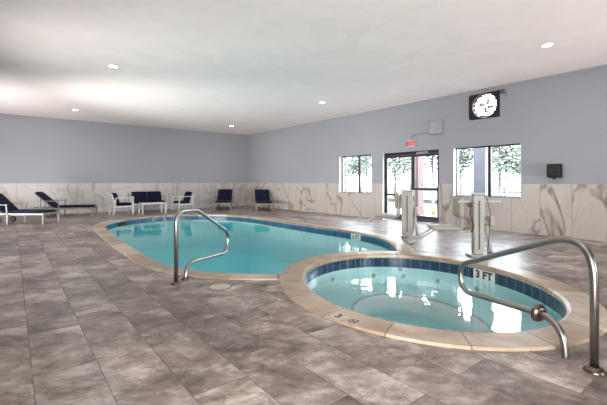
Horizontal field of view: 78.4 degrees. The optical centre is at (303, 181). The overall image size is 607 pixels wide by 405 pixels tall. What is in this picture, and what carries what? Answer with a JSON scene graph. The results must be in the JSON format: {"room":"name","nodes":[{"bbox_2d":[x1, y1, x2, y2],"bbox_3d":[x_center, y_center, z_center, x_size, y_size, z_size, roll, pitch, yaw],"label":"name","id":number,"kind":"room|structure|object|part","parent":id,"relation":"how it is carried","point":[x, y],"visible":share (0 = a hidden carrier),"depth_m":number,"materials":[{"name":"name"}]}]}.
{"room":"indoor swimming pool","nodes":[
{"label":"indoor swimming pool","id":0,"kind":"room"},
{"bbox_2d":[0,114,247,182],"bbox_3d":[-7.729,-0.535,15.198,12.300,3.670,0.260,0,0,-38],"label":"wall","id":1,"kind":"structure","parent":0,"point":[33,149],"depth_m":15.04,"materials":[{"name":"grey paint"}]},
{"bbox_2d":[0,183,247,216],"bbox_3d":[-7.548,0.622,15.166,12.026,1.154,0.014,0,0,-38],"label":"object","id":2,"kind":"structure","parent":1,"relation":"attached to","point":[96,194],"depth_m":14.94,"materials":[{"name":"stone"}]},
{"bbox_2d":[0,206,606,404],"bbox_3d":[-1.194,1.200,7.068,12.040,0.001,20.600,0,0,-38],"label":"floor","id":3,"kind":"structure","parent":0,"point":[82,322],"depth_m":2.80,"materials":[{"name":"tile"}]},
{"bbox_2d":[0,193,59,223],"bbox_3d":[-8.320,0.768,10.880,1.945,0.861,0.820,0,0,0],"label":"sun lounger","id":4,"kind":"object","parent":3,"relation":"on","point":[7,208],"visible":1,"depth_m":10.72,"materials":[{"name":"blue fabric"}]},
{"bbox_2d":[0,193,17,211],"bbox_3d":[-8.818,0.597,10.880,0.556,0.518,0.660,0,0,0],"label":"cushion","id":5,"kind":"object","parent":4,"relation":"on","point":[4,201],"depth_m":10.96,"materials":[{"name":"blue fabric"}]},
{"bbox_3d":[-8.320,0.914,10.880,1.945,0.055,0.705,0,0,0],"label":"frame","id":6,"kind":"part","parent":4,"relation":"part of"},
{"bbox_2d":[3,209,57,212],"bbox_3d":[-7.980,0.851,10.881,1.260,0.075,0.660,0,0,0],"label":"seat cushion","id":7,"kind":"object","parent":4,"relation":"on","point":[4,210],"depth_m":10.64,"materials":[{"name":"blue fabric"}]},
{"bbox_2d":[28,192,97,216],"bbox_3d":[-8.379,0.768,13.029,1.945,0.861,0.820,0,0,-17],"label":"sun lounger","id":8,"kind":"object","parent":3,"relation":"on","point":[53,204],"visible":0.85,"depth_m":12.82,"materials":[{"name":"blue fabric"}]},
{"bbox_2d":[35,192,57,206],"bbox_3d":[-8.855,0.597,12.883,0.556,0.518,0.660,0,0,-17],"label":"cushion","id":9,"kind":"object","parent":8,"relation":"on","point":[42,196],"depth_m":12.69,"materials":[{"name":"blue fabric"}]},
{"bbox_3d":[-8.576,0.786,12.581,0.580,0.299,0.080,0,0,-17],"label":"armrest","id":10,"kind":"part","parent":8,"relation":"part of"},
{"bbox_3d":[-8.379,0.914,13.029,1.945,0.055,0.705,0,0,-17],"label":"frame","id":11,"kind":"part","parent":8,"relation":"part of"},
{"bbox_2d":[54,205,95,207],"bbox_3d":[-8.054,0.851,13.129,1.260,0.075,0.660,0,0,-17],"label":"seat cushion","id":12,"kind":"object","parent":8,"relation":"on","point":[55,206],"depth_m":12.90,"materials":[{"name":"blue fabric"}]},
{"bbox_2d":[108,193,132,214],"bbox_3d":[-6.797,0.798,13.816,0.737,0.805,0.635,0,0,-41],"label":"armchair","id":13,"kind":"object","parent":3,"relation":"on","point":[114,199],"visible":1,"depth_m":13.65,"materials":[{"name":"white metal"}]},
{"bbox_3d":[-7.014,0.669,13.627,0.161,0.449,0.554,0,0,-41],"label":"frame","id":14,"kind":"part","parent":13,"relation":"part of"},
{"bbox_2d":[111,193,119,203],"bbox_3d":[-6.933,0.606,13.697,0.219,0.421,0.465,0,0,-41],"label":"cushion","id":15,"kind":"object","parent":13,"relation":"on","point":[114,195],"depth_m":13.53,"materials":[{"name":"blue fabric"}]},
{"bbox_3d":[-6.768,0.899,13.841,0.624,0.070,0.614,0,0,-41],"label":"seat frame","id":16,"kind":"part","parent":13,"relation":"part of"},
{"bbox_2d":[116,202,131,205],"bbox_3d":[-6.738,0.819,13.868,0.580,0.110,0.470,0,0,-41],"label":"seat cushion","id":17,"kind":"object","parent":13,"relation":"on","point":[117,203],"depth_m":13.73,"materials":[{"name":"blue fabric"}]},
{"bbox_2d":[129,191,166,211],"bbox_3d":[-6.435,0.798,15.410,1.355,0.805,0.737,0,0,-38],"label":"loveseat","id":18,"kind":"object","parent":3,"relation":"on","point":[151,196],"visible":0.87,"depth_m":15.40,"materials":[{"name":"blue fabric"}]},
{"bbox_2d":[132,192,146,200],"bbox_3d":[-6.782,0.606,15.367,0.585,0.421,0.219,0,0,-38],"label":"cushion","id":19,"kind":"object","parent":18,"relation":"on","point":[138,196],"depth_m":15.32,"materials":[{"name":"blue fabric"}]},
{"bbox_2d":[134,201,149,203],"bbox_3d":[-6.622,0.819,15.163,0.590,0.110,0.580,0,0,-38],"label":"seat cushion","id":20,"kind":"object","parent":18,"relation":"on","point":[135,202],"depth_m":14.94,"materials":[{"name":"blue fabric"}]},
{"bbox_2d":[147,191,161,200],"bbox_3d":[-6.310,0.606,15.737,0.585,0.421,0.219,0,0,-38],"label":"cushion","id":21,"kind":"object","parent":18,"relation":"on","point":[151,195],"depth_m":15.68,"materials":[{"name":"blue fabric"}]},
{"bbox_2d":[149,200,164,202],"bbox_3d":[-6.150,0.819,15.533,0.590,0.110,0.580,0,0,-38],"label":"seat cushion","id":22,"kind":"object","parent":18,"relation":"on","point":[150,201],"depth_m":15.37,"materials":[{"name":"blue fabric"}]},
{"bbox_2d":[138,202,165,213],"bbox_3d":[-5.842,1.002,14.378,0.890,0.395,0.530,0,0,-38],"label":"coffee table","id":23,"kind":"object","parent":3,"relation":"on","point":[161,203],"visible":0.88,"depth_m":14.30,"materials":[{"name":"white paint"}]},
{"bbox_3d":[-5.842,0.825,14.378,0.890,0.042,0.530,0,0,-38],"label":"table frame","id":24,"kind":"part","parent":23,"relation":"part of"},
{"bbox_2d":[171,192,194,210],"bbox_3d":[-4.913,0.798,15.216,0.635,0.805,0.737,0,0,44],"label":"armchair","id":25,"kind":"object","parent":3,"relation":"on","point":[187,196],"visible":0.91,"depth_m":15.16,"materials":[{"name":"white metal"}]},
{"bbox_2d":[173,201,189,203],"bbox_3d":[-4.967,0.819,15.159,0.470,0.110,0.580,0,0,44],"label":"seat cushion","id":26,"kind":"object","parent":25,"relation":"on","point":[175,202],"depth_m":14.99,"materials":[{"name":"blue fabric"}]},
{"bbox_3d":[-4.939,0.899,15.188,0.614,0.070,0.624,0,0,44],"label":"seat frame","id":27,"kind":"part","parent":25,"relation":"part of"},
{"bbox_2d":[183,192,191,201],"bbox_3d":[-4.788,0.606,15.346,0.465,0.421,0.219,0,0,44],"label":"cushion","id":28,"kind":"object","parent":25,"relation":"on","point":[187,199],"depth_m":15.24,"materials":[{"name":"blue fabric"}]},
{"bbox_2d":[171,208,228,284],"bbox_3d":[-1.333,0.774,5.015,0.123,0.891,1.443,0,0,15],"label":"pool handrail","id":29,"kind":"object","parent":3,"relation":"on","point":[176,281],"visible":0.98,"depth_m":4.57,"materials":[{"name":"silver metal"}]},
{"bbox_2d":[208,283,231,290],"bbox_3d":[-0.952,1.194,4.247,0.276,0.010,0.276,0,0,-38],"label":"lid","id":30,"kind":"object","parent":3,"relation":"on","point":[221,286],"visible":1,"depth_m":4.24,"materials":[{"name":"beige plastic"}]},
{"bbox_3d":[-0.952,1.194,4.247,0.232,0.010,0.232,0,0,-38],"label":"lid","id":31,"kind":"part","parent":30,"relation":"part of","materials":[{"name":"beige plastic"}]},
{"bbox_2d":[213,189,233,209],"bbox_3d":[-3.572,0.768,16.726,0.820,0.861,1.945,0,0,-7],"label":"sun lounger","id":32,"kind":"object","parent":3,"relation":"on","point":[225,196],"visible":0.99,"depth_m":17.02,"materials":[{"name":"blue fabric"}]},
{"bbox_2d":[215,200,230,202],"bbox_3d":[-3.530,0.851,16.389,0.660,0.075,1.260,0,0,-7],"label":"seat cushion","id":33,"kind":"object","parent":32,"relation":"on","point":[218,201],"depth_m":15.86,"materials":[{"name":"blue fabric"}]},
{"bbox_2d":[217,189,231,200],"bbox_3d":[-3.633,0.597,17.221,0.660,0.518,0.556,0,0,-7],"label":"cushion","id":34,"kind":"object","parent":32,"relation":"on","point":[223,194],"depth_m":17.18,"materials":[{"name":"blue fabric"}]},
{"bbox_2d":[93,214,413,279],"bbox_3d":[-2.163,1.793,9.396,5.301,1.214,9.940,0,0,-38],"label":"swimming pool","id":35,"kind":"object","parent":3,"relation":"in","point":[260,248],"visible":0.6,"depth_m":11.21,"materials":[{"name":"liquid"}]},
{"bbox_2d":[108,222,388,273],"bbox_3d":[-2.140,1.897,9.366,4.761,1.007,9.476,0,0,-38],"label":"basin","id":36,"kind":"object","parent":35,"relation":"in","point":[271,248],"depth_m":11.64,"materials":[{"name":"liquid"}]},
{"bbox_2d":[253,189,273,210],"bbox_3d":[-1.771,0.768,16.308,0.820,0.861,1.945,0,0,-11],"label":"sun lounger","id":37,"kind":"object","parent":3,"relation":"on","point":[261,197],"visible":0.98,"depth_m":16.61,"materials":[{"name":"blue fabric"}]},
{"bbox_2d":[255,189,269,200],"bbox_3d":[-1.867,0.597,16.797,0.660,0.518,0.556,0,0,-11],"label":"cushion","id":38,"kind":"object","parent":37,"relation":"on","point":[260,194],"depth_m":16.77,"materials":[{"name":"blue fabric"}]},
{"bbox_3d":[-1.771,0.914,16.308,0.705,0.055,1.945,0,0,-11],"label":"frame","id":39,"kind":"part","parent":37,"relation":"part of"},
{"bbox_2d":[256,200,272,202],"bbox_3d":[-1.706,0.851,15.974,0.660,0.075,1.260,0,0,-11],"label":"seat cushion","id":40,"kind":"object","parent":37,"relation":"on","point":[257,201],"depth_m":15.55,"materials":[{"name":"blue fabric"}]},
{"bbox_2d":[364,190,418,236],"bbox_3d":[2.010,0.690,8.421,1.230,1.020,0.520,0,0,24],"label":"lift","id":41,"kind":"object","parent":3,"relation":"on","point":[404,200],"visible":0.9,"depth_m":8.08,"materials":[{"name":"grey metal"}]},
{"bbox_3d":[1.898,0.757,8.515,0.460,0.075,0.440,0,0,24],"label":"seat","id":42,"kind":"part","parent":41,"relation":"part of","materials":[{"name":"white plastic"}]},
{"bbox_3d":[2.129,0.410,8.412,0.085,0.360,0.420,0,0,24],"label":"backrest","id":43,"kind":"part","parent":41,"relation":"part of","materials":[{"name":"beige plastic"}]},
{"bbox_2d":[279,251,606,350],"bbox_3d":[1.375,1.588,4.520,3.403,0.823,3.724,0,0,-38],"label":"hot tub","id":44,"kind":"object","parent":3,"relation":"in","point":[416,297],"visible":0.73,"depth_m":4.96,"materials":[{"name":"teal liquid"}]},
{"bbox_2d":[307,267,561,332],"bbox_3d":[1.375,1.696,4.520,2.801,0.607,3.121,0,0,-38],"label":"basin","id":45,"kind":"object","parent":44,"relation":"in","point":[433,298],"depth_m":5.36,"materials":[{"name":"liquid"}]},
{"bbox_2d":[405,193,500,257],"bbox_3d":[2.465,0.690,6.182,1.471,1.020,0.564,0,0,4],"label":"lift","id":46,"kind":"object","parent":3,"relation":"on","point":[477,209],"visible":0.93,"depth_m":5.98,"materials":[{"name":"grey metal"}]},
{"bbox_3d":[2.015,0.885,6.246,0.285,0.191,0.235,0,0,4],"label":"footrest arm","id":47,"kind":"part","parent":46,"relation":"part of","materials":[{"name":"white plastic"}]},
{"bbox_3d":[2.330,0.757,6.224,0.460,0.075,0.440,0,0,4],"label":"seat","id":48,"kind":"part","parent":46,"relation":"part of","materials":[{"name":"white plastic"}]},
{"bbox_3d":[2.582,0.410,6.206,0.085,0.360,0.420,0,0,4],"label":"backrest","id":49,"kind":"part","parent":46,"relation":"part of","materials":[{"name":"beige plastic"}]},
{"bbox_3d":[2.578,0.315,6.204,0.178,0.035,0.505,0,0,4],"label":"armrest","id":50,"kind":"part","parent":46,"relation":"part of","materials":[{"name":"white plastic"}]},
{"bbox_3d":[2.817,1.183,6.019,0.300,0.035,0.260,0,0,4],"label":"plate","id":51,"kind":"part","parent":46,"relation":"part of","materials":[{"name":"grey metal"}]},
{"bbox_3d":[3.043,0.315,6.028,0.294,0.035,0.045,0,0,-6],"label":"push handle","id":52,"kind":"part","parent":46,"relation":"part of","materials":[{"name":"white plastic"}]},
{"bbox_2d":[458,236,606,375],"bbox_3d":[1.698,0.794,2.984,0.138,0.852,1.404,0,0,-13],"label":"handrail","id":53,"kind":"object","parent":3,"relation":"on","point":[538,313],"visible":0.98,"depth_m":2.55,"materials":[{"name":"silver metal"}]},
{"bbox_2d":[0,0,606,134],"bbox_3d":[-1.194,-2.470,7.068,12.560,0.200,21.120,0,0,-38],"label":"ceiling","id":54,"kind":"structure","parent":0,"point":[251,66],"depth_m":6.97,"materials":[{"name":"paint"}]},
{"bbox_2d":[541,43,553,46],"bbox_3d":[4.213,-2.364,6.427,0.200,0.012,0.200,0,0,-38],"label":"recessed light","id":55,"kind":"object","parent":54,"relation":"in","point":[545,44],"visible":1,"depth_m":6.42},
{"bbox_2d":[248,67,606,219],"bbox_3d":[3.647,-0.535,10.862,0.260,3.670,21.120,0,0,-38],"label":"wall","id":56,"kind":"structure","parent":0,"point":[562,119],"depth_m":9.86,"materials":[{"name":"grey paint"}]},
{"bbox_2d":[339,154,371,192],"bbox_3d":[1.850,-0.275,13.062,0.185,1.310,1.560,0,0,-38],"label":"window","id":57,"kind":"structure","parent":56,"relation":"in","point":[358,156],"depth_m":13.04,"materials":[{"name":"brown metal"}]},
{"bbox_2d":[383,149,438,223],"bbox_3d":[3.240,0.140,11.279,0.166,2.120,2.000,0,0,-38],"label":"door","id":58,"kind":"structure","parent":56,"relation":"in","point":[421,219],"depth_m":11.20,"materials":[{"name":"brown metal"}]},
{"bbox_2d":[406,140,415,147],"bbox_3d":[3.230,-1.145,11.139,0.052,0.230,0.321,0,0,-38],"label":"exit sign","id":59,"kind":"object","parent":56,"relation":"attached to","point":[410,143],"visible":1,"depth_m":11.12,"materials":[{"name":"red plastic"}]},
{"bbox_2d":[248,183,606,241],"bbox_3d":[3.543,0.622,10.772,0.014,1.154,20.586,0,0,-38],"label":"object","id":60,"kind":"structure","parent":56,"relation":"attached to","point":[579,211],"depth_m":8.94,"materials":[{"name":"stone"}]},
{"bbox_2d":[248,64,606,135],"bbox_3d":[3.544,-2.340,10.769,0.016,0.060,20.580,0,0,-38],"label":"trim","id":61,"kind":"structure","parent":56,"relation":"attached to","point":[601,66],"depth_m":9.84,"materials":[{"name":"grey paint"}]},
{"bbox_2d":[429,120,442,134],"bbox_3d":[3.720,-1.535,10.461,0.118,0.380,0.380,0,0,-38],"label":"junction box","id":62,"kind":"object","parent":56,"relation":"attached to","point":[435,127],"visible":1,"depth_m":10.40,"materials":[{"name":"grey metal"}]},
{"bbox_2d":[469,90,499,119],"bbox_3d":[4.633,-1.935,9.487,0.178,0.648,0.778,0,0,-38],"label":"clock","id":63,"kind":"object","parent":56,"relation":"attached to","point":[473,99],"visible":1,"depth_m":9.51,"materials":[{"name":"black plastic"}]},
{"bbox_2d":[453,143,520,197],"bbox_3d":[4.656,-0.270,9.480,0.185,1.300,1.700,0,0,-38],"label":"window","id":64,"kind":"structure","parent":56,"relation":"in","point":[455,150],"depth_m":9.47,"materials":[{"name":"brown metal"}]},
{"bbox_3d":[4.631,0.374,9.460,0.120,0.012,1.700,0,0,-38],"label":"sill","id":65,"kind":"part","parent":64,"relation":"part of","materials":[{"name":"grey stone"}]},
{"bbox_2d":[547,164,562,178],"bbox_3d":[5.490,-0.229,8.151,0.182,0.333,0.285,0,0,-38],"label":"wall speaker","id":66,"kind":"object","parent":56,"relation":"attached to","point":[554,171],"visible":1,"depth_m":8.07,"materials":[{"name":"black plastic"}]},
{"bbox_2d":[547,165,557,175],"bbox_3d":[5.423,-0.258,8.099,0.012,0.235,0.200,0,0,-38],"label":"grille","id":67,"kind":"object","parent":66,"relation":"attached to","point":[552,170],"depth_m":8.10,"materials":[{"name":"black metal"}]},
{"label":"outside","id":68,"kind":"structure","parent":0,"visible":0},
{"bbox_2d":[388,207,436,223],"bbox_3d":[-16.125,1.330,0.069,54.700,0.200,100.000,0,0,-38],"label":"ground","id":69,"kind":"structure","parent":68,"point":[390,209],"depth_m":15.51,"materials":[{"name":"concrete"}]},
{"bbox_2d":[410,156,424,214],"bbox_3d":[4.235,-0.470,13.889,0.400,3.400,0.400,0,0,-38],"label":"pillar","id":70,"kind":"structure","parent":69,"relation":"on","point":[419,161],"depth_m":13.74,"materials":[{"name":"red brick"}]},
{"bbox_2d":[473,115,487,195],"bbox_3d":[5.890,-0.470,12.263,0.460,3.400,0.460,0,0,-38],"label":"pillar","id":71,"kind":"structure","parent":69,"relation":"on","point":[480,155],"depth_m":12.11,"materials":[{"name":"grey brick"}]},
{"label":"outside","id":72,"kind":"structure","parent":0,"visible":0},
{"bbox_2d":[346,186,520,209],"bbox_3d":[35.038,1.332,40.161,75.300,0.195,100.000,0,0,-38],"label":"road","id":73,"kind":"structure","parent":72,"point":[427,196],"depth_m":43.75,"materials":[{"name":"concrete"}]},
{"bbox_2d":[344,156,370,191],"bbox_3d":[2.951,-1.377,24.015,3.277,5.221,3.501,0,0,0],"label":"tree","id":74,"kind":"object","parent":73,"relation":"on","point":[352,165],"visible":0.23,"depth_m":23.57,"materials":[{"name":"green plant"}]},
{"bbox_3d":[2.951,-2.041,24.015,3.277,3.892,3.501,0,0,0],"label":"crown","id":75,"kind":"part","parent":74,"relation":"part of","materials":[{"name":"green plant"}]},
{"bbox_2d":[347,156,370,191],"bbox_3d":[5.283,-1.679,31.063,3.256,5.825,3.271,0,0,-19],"label":"tree","id":76,"kind":"object","parent":73,"relation":"on","point":[366,158],"visible":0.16,"depth_m":30.92,"materials":[{"name":"green plant"}]},
{"bbox_3d":[5.296,-2.497,31.066,3.243,4.189,3.274,0,0,-18],"label":"crown","id":77,"kind":"part","parent":76,"relation":"part of","materials":[{"name":"green plant"}]},
{"bbox_2d":[388,157,409,197],"bbox_3d":[6.407,-1.577,25.118,3.720,5.621,3.989,0,0,-38],"label":"tree","id":78,"kind":"object","parent":73,"relation":"on","point":[403,165],"visible":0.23,"depth_m":24.39,"materials":[{"name":"green plant"}]},
{"bbox_3d":[6.407,-2.248,25.118,3.720,4.280,3.989,0,0,-38],"label":"crown","id":79,"kind":"part","parent":78,"relation":"part of","materials":[{"name":"green plant"}]},
{"bbox_2d":[388,198,436,203],"bbox_3d":[7.403,1.137,21.682,0.400,0.195,65.000,0,0,-38],"label":"curb","id":80,"kind":"object","parent":73,"relation":"on","point":[389,199],"visible":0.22,"depth_m":21.77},
{"bbox_2d":[405,155,462,203],"bbox_3d":[7.335,-1.369,20.777,2.703,5.204,2.775,0,0,-38],"label":"tree","id":81,"kind":"object","parent":73,"relation":"on","point":[431,158],"visible":0.05,"depth_m":20.94,"materials":[{"name":"green plant"}]},
{"bbox_3d":[7.335,-2.067,20.777,2.703,3.808,2.775,0,0,-38],"label":"crown","id":82,"kind":"part","parent":81,"relation":"part of","materials":[{"name":"green plant"}]},
{"bbox_2d":[388,184,520,195],"bbox_3d":[16.476,0.730,32.476,0.100,1.000,25.000,0,0,-38],"label":"rail fence","id":83,"kind":"object","parent":73,"relation":"on","point":[503,188],"visible":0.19,"depth_m":34.22,"materials":[{"name":"white metal"}]},
{"bbox_3d":[16.476,0.280,32.476,0.040,0.100,25.000,0,0,-38],"label":"rail","id":84,"kind":"part","parent":83,"relation":"part of","materials":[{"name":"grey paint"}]},
{"bbox_3d":[16.476,0.580,32.476,0.040,0.100,25.000,0,0,-38],"label":"rail","id":85,"kind":"part","parent":83,"relation":"part of","materials":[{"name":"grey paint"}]},
{"bbox_3d":[16.476,0.880,32.476,0.040,0.100,25.000,0,0,-38],"label":"rail","id":86,"kind":"part","parent":83,"relation":"part of","materials":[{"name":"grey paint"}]},
{"bbox_2d":[459,148,472,194],"bbox_3d":[11.117,-1.518,25.922,3.522,5.503,3.146,0,0,-38],"label":"tree","id":87,"kind":"object","parent":73,"relation":"on","point":[464,156],"visible":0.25,"depth_m":25.57,"materials":[{"name":"green plant"}]},
{"bbox_3d":[11.117,-2.224,25.922,3.522,4.091,3.146,0,0,-38],"label":"crown","id":88,"kind":"part","parent":87,"relation":"part of","materials":[{"name":"green plant"}]},
{"bbox_2d":[469,145,520,195],"bbox_3d":[11.026,-1.318,21.260,3.458,5.103,3.016,0,0,-4],"label":"tree","id":89,"kind":"object","parent":73,"relation":"on","point":[502,155],"visible":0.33,"depth_m":20.68,"materials":[{"name":"green plant"}]},
{"bbox_3d":[11.026,-2.016,21.260,3.458,3.706,3.017,0,0,-4],"label":"crown","id":90,"kind":"part","parent":89,"relation":"part of","materials":[{"name":"green plant"}]},
{"bbox_2d":[504,146,520,178],"bbox_3d":[15.273,-1.083,26.017,2.599,4.634,2.776,0,0,15],"label":"tree","id":91,"kind":"object","parent":73,"relation":"on","point":[515,171],"visible":0.1,"depth_m":25.66,"materials":[{"name":"green plant"}]}
]}

